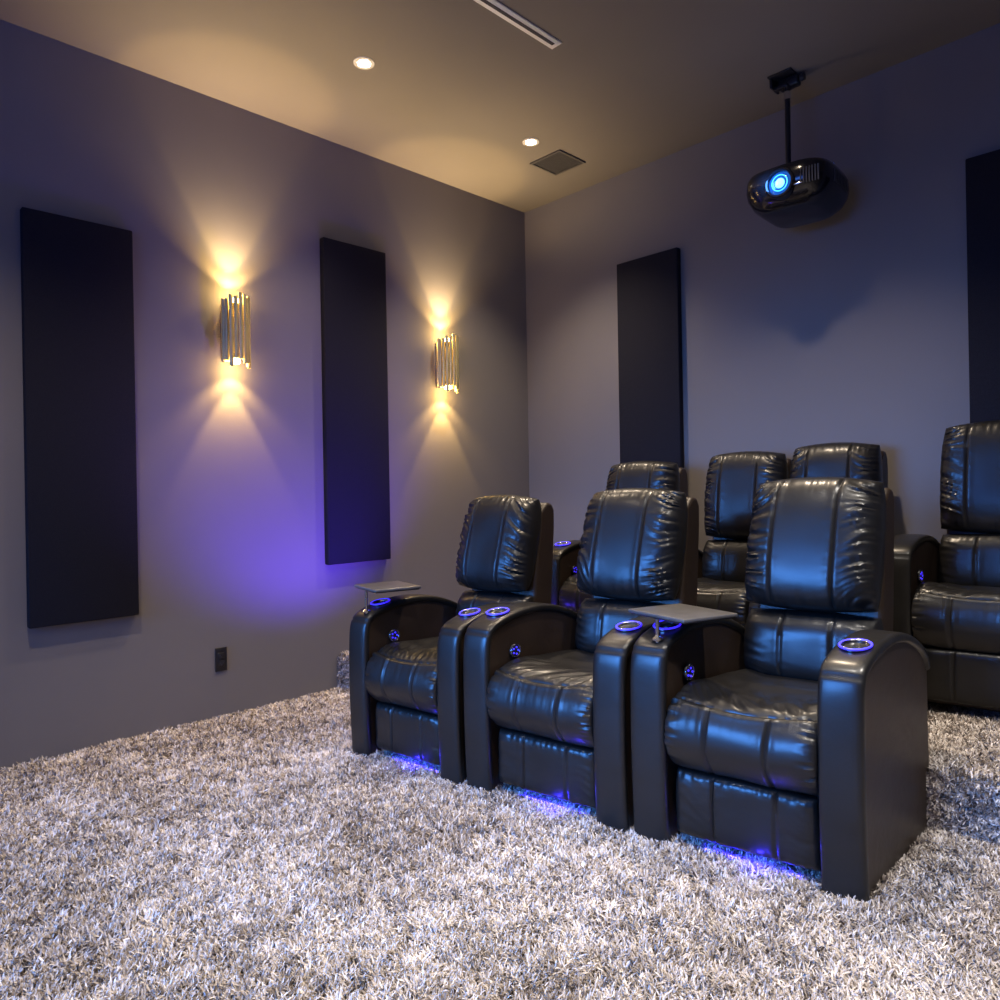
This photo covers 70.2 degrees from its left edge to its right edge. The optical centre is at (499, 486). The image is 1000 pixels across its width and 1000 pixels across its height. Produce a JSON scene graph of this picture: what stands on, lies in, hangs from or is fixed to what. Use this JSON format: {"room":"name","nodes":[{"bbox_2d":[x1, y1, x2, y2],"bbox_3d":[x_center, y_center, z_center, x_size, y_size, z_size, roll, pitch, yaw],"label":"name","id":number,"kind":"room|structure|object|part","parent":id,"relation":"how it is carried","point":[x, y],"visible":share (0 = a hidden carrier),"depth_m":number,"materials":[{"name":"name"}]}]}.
{"room":"home theater","nodes":[
{"label":"home theater","id":0,"kind":"room"},
{"bbox_2d":[0,19,528,769],"bbox_3d":[-2.189,-0.412,3.068,6.800,3.500,0.100,-1,0,-44],"label":"wall","id":1,"kind":"structure","parent":0,"point":[217,199],"depth_m":3.74,"materials":[{"name":"paint"}]},
{"bbox_2d":[20,207,138,628],"bbox_3d":[-1.903,-0.302,3.242,0.445,1.825,0.045,-1,0,-44],"label":"acoustic panel","id":2,"kind":"object","parent":1,"relation":"attached to","point":[77,299],"visible":1,"depth_m":3.21,"materials":[{"name":"fabric"}]},
{"bbox_2d":[215,647,226,671],"bbox_3d":[-1.445,0.893,3.691,0.060,0.121,0.012,-1,0,-44],"label":"power outlet","id":3,"kind":"object","parent":1,"relation":"attached to","point":[220,653],"visible":1,"depth_m":3.69,"materials":[{"name":"plastic"}]},
{"bbox_2d":[218,652,224,658],"bbox_3d":[-1.443,0.872,3.688,0.034,0.030,0.004,-1,0,-44],"label":"socket","id":4,"kind":"object","parent":3,"relation":"attached to","point":[221,655],"depth_m":3.69,"materials":[{"name":"grey plastic"}]},
{"bbox_2d":[218,660,224,666],"bbox_3d":[-1.442,0.913,3.688,0.034,0.030,0.004,-1,0,-44],"label":"socket","id":5,"kind":"object","parent":3,"relation":"attached to","point":[221,663],"depth_m":3.69,"materials":[{"name":"grey plastic"}]},
{"bbox_2d":[221,292,250,368],"bbox_3d":[-1.372,-0.807,3.696,0.144,0.380,0.148,-1,0,-44],"label":"wall sconce","id":6,"kind":"object","parent":1,"relation":"attached to","point":[234,348],"visible":1,"depth_m":3.64,"materials":[{"name":"gold metal"}]},
{"bbox_3d":[-1.396,-0.806,3.720,0.020,0.240,0.060,-1,0,-44],"label":"stem","id":7,"kind":"part","parent":6,"relation":"part of","materials":[{"name":"gold metal"}]},
{"bbox_3d":[-1.372,-0.652,3.698,0.048,0.032,0.048,-1,0,-44],"label":"bulb","id":8,"kind":"part","parent":6,"relation":"part of","materials":[{"name":"beige"}]},
{"bbox_2d":[320,237,390,564],"bbox_3d":[-0.860,-0.498,4.260,0.435,1.890,0.045,-1,0,-44],"label":"acoustic panel","id":9,"kind":"object","parent":1,"relation":"attached to","point":[352,277],"visible":1,"depth_m":4.23,"materials":[{"name":"fabric"}]},
{"bbox_2d":[436,333,458,392],"bbox_3d":[-0.344,-0.810,4.695,0.144,0.380,0.148,-1,0,-44],"label":"wall sconce","id":10,"kind":"object","parent":1,"relation":"attached to","point":[447,349],"visible":1,"depth_m":4.64,"materials":[{"name":"gold metal"}]},
{"bbox_3d":[-0.390,-0.808,4.743,0.085,0.300,0.016,-1,0,-44],"label":"plate","id":11,"kind":"part","parent":10,"relation":"part of","materials":[{"name":"gold metal"}]},
{"bbox_2d":[0,0,999,212],"bbox_3d":[-0.231,-2.096,1.025,6.600,0.100,5.600,-1,0,-44],"label":"ceiling","id":12,"kind":"structure","parent":0,"point":[453,91],"depth_m":3.43,"materials":[{"name":"paint"}]},
{"bbox_2d":[353,57,373,69],"bbox_3d":[-0.654,-2.036,3.423,0.099,0.006,0.099,-1,0,-44],"label":"recessed light","id":13,"kind":"object","parent":12,"relation":"in","point":[365,63],"visible":1,"depth_m":3.42,"materials":[{"name":"white"}]},
{"bbox_2d":[474,0,561,48],"bbox_3d":[-0.273,-2.042,2.790,1.500,0.008,0.062,-1,0,-44],"label":"ceiling vent","id":14,"kind":"object","parent":12,"relation":"in","point":[494,6],"visible":1,"depth_m":3.13,"materials":[{"name":"metal"}]},
{"bbox_2d":[522,138,538,145],"bbox_3d":[0.183,-2.050,4.236,0.099,0.006,0.099,-1,0,-44],"label":"recessed light","id":15,"kind":"object","parent":12,"relation":"in","point":[528,141],"visible":1,"depth_m":4.23,"materials":[{"name":"white"}]},
{"bbox_2d":[530,149,584,175],"bbox_3d":[0.364,-2.053,4.511,0.250,0.008,0.250,-1,0,-44],"label":"ceiling vent","id":16,"kind":"object","parent":12,"relation":"in","point":[557,162],"visible":1,"depth_m":4.51,"materials":[{"name":"metal"}]},
{"bbox_2d":[767,67,805,163],"bbox_3d":[1.452,-1.816,3.588,0.120,0.519,0.155,-1,0,-44],"label":"mount","id":17,"kind":"object","parent":12,"relation":"attached to","point":[785,80],"visible":0.8,"depth_m":3.58,"materials":[{"name":"black metal"}]},
{"bbox_3d":[1.436,-2.071,3.600,0.120,0.008,0.120,-1,0,-44],"label":"ceiling plate","id":18,"kind":"part","parent":17,"relation":"part of","materials":[{"name":"black plastic"}]},
{"bbox_2d":[746,157,849,228],"bbox_3d":[1.477,-1.462,3.545,0.418,0.232,0.486,-1,0,43],"label":"projector","id":19,"kind":"object","parent":17,"relation":"attached to","point":[805,191],"visible":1,"depth_m":3.40,"materials":[{"name":"black plastic"}]},
{"bbox_3d":[1.321,-1.439,3.368,0.044,0.045,0.011,-1,0,43],"label":"glass","id":20,"kind":"part","parent":19,"relation":"part of","materials":[{"name":"blue glass"}]},
{"bbox_3d":[1.325,-1.439,3.373,0.106,0.110,0.009,-1,0,43],"label":"glass","id":21,"kind":"part","parent":19,"relation":"part of","materials":[{"name":"blue glass"}]},
{"bbox_2d":[800,163,818,183],"bbox_3d":[1.433,-1.451,3.296,0.083,0.072,0.011,-1,0,37],"label":"grille","id":22,"kind":"object","parent":19,"relation":"attached to","point":[809,172],"depth_m":3.30,"materials":[{"name":"grey plastic"}]},
{"bbox_2d":[2,696,999,999],"bbox_3d":[-0.173,1.233,1.025,6.600,0.100,5.600,-1,0,-44],"label":"floor","id":23,"kind":"structure","parent":0,"point":[504,975],"depth_m":1.86,"materials":[{"name":"grey carpet"}]},
{"bbox_2d":[0,687,999,999],"bbox_3d":[-0.275,1.165,1.863,3.538,0.043,4.335,-1,0,-44],"label":"carpet","id":24,"kind":"object","parent":23,"relation":"on","point":[318,773],"visible":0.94,"depth_m":2.02,"materials":[{"name":"grey carpet"}]},
{"bbox_2d":[349,495,553,786],"bbox_3d":[-0.191,0.612,3.266,0.773,1.143,0.780,-1,0,36],"label":"recliner","id":25,"kind":"object","parent":24,"relation":"on","point":[406,650],"visible":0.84,"depth_m":3.14,"materials":[{"name":"leather"}]},
{"bbox_3d":[-0.591,0.510,3.147,0.032,0.100,0.035,-1,0,36],"label":"tray post","id":26,"kind":"part","parent":25,"relation":"part of","materials":[{"name":"silver metal"}]},
{"bbox_3d":[-0.477,0.668,3.206,0.005,0.052,0.054,-1,0,45],"label":"control panel","id":27,"kind":"part","parent":25,"relation":"part of","materials":[{"name":"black plastic"}]},
{"bbox_3d":[-0.235,0.812,3.161,0.403,0.251,0.615,-1,0,45],"label":"seat","id":28,"kind":"part","parent":25,"relation":"part of","materials":[{"name":"black leather"}]},
{"bbox_3d":[-0.398,0.859,3.358,0.086,0.656,0.627,-1,0,45],"label":"armrest","id":29,"kind":"part","parent":25,"relation":"part of","materials":[{"name":"leather"}]},
{"bbox_3d":[0.019,0.852,3.054,0.086,0.656,0.627,-1,0,45],"label":"armrest","id":30,"kind":"part","parent":25,"relation":"part of","materials":[{"name":"leather"}]},
{"bbox_2d":[455,590,533,615],"bbox_3d":[-0.029,0.622,3.369,0.416,0.246,0.156,-1,0,36],"label":"lumbar cushion","id":31,"kind":"object","parent":25,"relation":"on","point":[468,599],"depth_m":3.35,"materials":[{"name":"black leather"}]},
{"bbox_2d":[463,488,698,832],"bbox_3d":[0.390,0.590,2.847,0.789,1.167,0.782,-1,0,36],"label":"recliner","id":32,"kind":"object","parent":24,"relation":"on","point":[546,687],"visible":0.88,"depth_m":2.74,"materials":[{"name":"leather"}]},
{"bbox_3d":[0.059,0.648,2.821,0.054,0.053,0.006,-1,0,-44],"label":"control panel","id":33,"kind":"part","parent":32,"relation":"part of","materials":[{"name":"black plastic"}]},
{"bbox_3d":[0.137,0.843,2.975,0.632,0.670,0.095,-1,0,-44],"label":"armrest","id":34,"kind":"part","parent":32,"relation":"part of","materials":[{"name":"leather"}]},
{"bbox_3d":[0.320,0.797,2.763,0.536,0.256,0.560,-1,0,36],"label":"seat","id":35,"kind":"part","parent":32,"relation":"part of","materials":[{"name":"black leather"}]},
{"bbox_2d":[575,598,667,652],"bbox_3d":[0.531,0.600,2.968,0.461,0.252,0.154,-1,0,36],"label":"lumbar cushion","id":36,"kind":"object","parent":32,"relation":"on","point":[595,617],"depth_m":2.98,"materials":[{"name":"black leather"}]},
{"bbox_3d":[0.599,0.835,2.638,0.632,0.670,0.095,-1,0,-44],"label":"armrest","id":37,"kind":"part","parent":32,"relation":"part of","materials":[{"name":"leather"}]},
{"bbox_2d":[628,477,929,901],"bbox_3d":[0.950,0.566,2.438,0.851,1.197,0.783,-1,0,36],"label":"recliner","id":38,"kind":"object","parent":24,"relation":"on","point":[796,735],"visible":1,"depth_m":2.28,"materials":[{"name":"leather"}]},
{"bbox_3d":[0.518,0.473,2.344,0.036,0.075,0.035,-1,0,36],"label":"tray post","id":39,"kind":"part","parent":38,"relation":"part of","materials":[{"name":"silver metal"}]},
{"bbox_3d":[0.637,0.624,2.399,0.054,0.054,0.006,-1,0,-44],"label":"control panel","id":40,"kind":"part","parent":38,"relation":"part of","materials":[{"name":"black plastic"}]},
{"bbox_3d":[0.714,0.824,2.554,0.632,0.687,0.097,-1,0,-44],"label":"armrest","id":41,"kind":"part","parent":38,"relation":"part of","materials":[{"name":"leather"}]},
{"bbox_3d":[0.901,0.777,2.339,0.544,0.266,0.561,-1,0,36],"label":"seat","id":42,"kind":"part","parent":38,"relation":"part of","materials":[{"name":"black leather"}]},
{"bbox_2d":[743,608,883,680],"bbox_3d":[1.113,0.575,2.544,0.468,0.258,0.153,-1,0,36],"label":"lumbar cushion","id":43,"kind":"object","parent":38,"relation":"on","point":[786,643],"depth_m":2.52,"materials":[{"name":"black leather"}]},
{"bbox_3d":[1.183,0.816,2.212,0.632,0.687,0.097,-1,0,-44],"label":"armrest","id":44,"kind":"part","parent":38,"relation":"part of","materials":[{"name":"leather"}]},
{"bbox_2d":[340,656,999,845],"bbox_3d":[1.601,1.052,2.752,1.645,0.200,5.600,-1,0,-44],"label":"floor","id":45,"kind":"structure","parent":23,"relation":"on","point":[975,781],"depth_m":2.32,"materials":[{"name":"grey carpet"}]},
{"bbox_2d":[337,655,999,846],"bbox_3d":[1.301,1.055,2.463,5.716,0.291,0.040,-1,0,37],"label":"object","id":46,"kind":"object","parent":45,"relation":"attached to","point":[994,817],"visible":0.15,"depth_m":2.32,"materials":[{"name":"grey carpet"}]},
{"bbox_2d":[340,650,999,784],"bbox_3d":[1.085,0.941,3.294,1.686,0.043,4.188,-1,0,-44],"label":"platform","id":47,"kind":"object","parent":45,"relation":"on","point":[949,752],"visible":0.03,"depth_m":2.60,"materials":[{"name":"grey carpet"}]},
{"bbox_2d":[551,461,702,612],"bbox_3d":[0.702,0.411,3.976,0.773,1.116,0.596,-1,0,36],"label":"recliner","id":48,"kind":"object","parent":47,"relation":"on","point":[565,592],"visible":0.22,"depth_m":3.98,"materials":[{"name":"leather"}]},
{"bbox_3d":[0.489,0.652,4.147,0.573,0.639,0.094,-1,0,-43],"label":"armrest","id":49,"kind":"part","parent":48,"relation":"part of","materials":[{"name":"leather"}]},
{"bbox_3d":[0.670,0.608,3.944,0.521,0.246,0.503,-1,0,36],"label":"seat","id":50,"kind":"part","parent":48,"relation":"part of","materials":[{"name":"black leather"}]},
{"bbox_3d":[0.938,0.644,3.819,0.573,0.639,0.094,-1,0,-43],"label":"armrest","id":51,"kind":"part","parent":48,"relation":"part of","materials":[{"name":"leather"}]},
{"bbox_2d":[697,451,791,626],"bbox_3d":[1.171,0.374,3.633,0.507,1.118,0.596,-1,0,36],"label":"recliner","id":52,"kind":"object","parent":47,"relation":"on","point":[733,479],"visible":0.44,"depth_m":3.68,"materials":[{"name":"leather"}]},
{"bbox_3d":[1.146,0.589,3.597,0.504,0.254,0.503,-1,0,36],"label":"seat","id":53,"kind":"part","parent":52,"relation":"part of","materials":[{"name":"black leather"}]},
{"bbox_2d":[702,539,747,581],"bbox_3d":[1.268,0.399,3.711,0.427,0.246,0.138,-1,0,36],"label":"lumbar cushion","id":54,"kind":"object","parent":52,"relation":"on","point":[722,559],"depth_m":3.71,"materials":[{"name":"black leather"}]},
{"bbox_2d":[748,442,887,614],"bbox_3d":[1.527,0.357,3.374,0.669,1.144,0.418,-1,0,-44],"label":"recliner","id":55,"kind":"object","parent":47,"relation":"on","point":[866,461],"visible":0.11,"depth_m":3.42,"materials":[{"name":"leather"}]},
{"bbox_3d":[1.494,0.575,3.343,0.504,0.258,0.504,-1,0,36],"label":"seat","id":56,"kind":"part","parent":55,"relation":"part of","materials":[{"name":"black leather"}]},
{"bbox_2d":[893,420,999,711],"bbox_3d":[2.066,0.319,2.975,0.803,1.212,0.491,-1,0,36],"label":"recliner","id":57,"kind":"object","parent":47,"relation":"on","point":[947,592],"visible":0.91,"depth_m":3.00,"materials":[{"name":"leather"}]},
{"bbox_3d":[1.791,0.378,3.032,0.040,0.054,0.006,-1,0,-41],"label":"control panel","id":58,"kind":"part","parent":57,"relation":"part of","materials":[{"name":"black plastic"}]},
{"bbox_3d":[1.842,0.581,3.151,0.483,0.694,0.096,-1,0,-41],"label":"armrest","id":59,"kind":"part","parent":57,"relation":"part of","materials":[{"name":"leather"}]},
{"bbox_3d":[2.039,0.532,2.950,0.544,0.270,0.414,-1,0,36],"label":"seat","id":60,"kind":"part","parent":57,"relation":"part of","materials":[{"name":"black leather"}]},
{"bbox_2d":[938,534,999,586],"bbox_3d":[2.142,0.331,3.039,0.468,0.261,0.115,-1,0,36],"label":"lumbar cushion","id":61,"kind":"object","parent":57,"relation":"on","point":[963,559],"depth_m":3.07,"materials":[{"name":"black leather"}]},
{"bbox_2d":[525,23,999,551],"bbox_3d":[2.199,-0.489,3.360,0.100,3.500,5.600,-1,0,-44],"label":"wall","id":62,"kind":"structure","parent":0,"point":[851,325],"depth_m":3.88,"materials":[{"name":"paint"}]},
{"bbox_2d":[617,247,683,467],"bbox_3d":[0.956,-0.527,4.534,0.045,1.880,0.455,-1,0,-44],"label":"acoustic panel","id":63,"kind":"object","parent":62,"relation":"attached to","point":[649,313],"visible":0.56,"depth_m":4.50,"materials":[{"name":"fabric"}]},
{"bbox_2d":[965,149,999,422],"bbox_3d":[2.327,-0.571,3.123,0.045,1.880,0.455,-1,0,-44],"label":"acoustic panel","id":64,"kind":"object","parent":62,"relation":"attached to","point":[983,170],"visible":0.55,"depth_m":3.22,"materials":[{"name":"fabric"}]}
]}

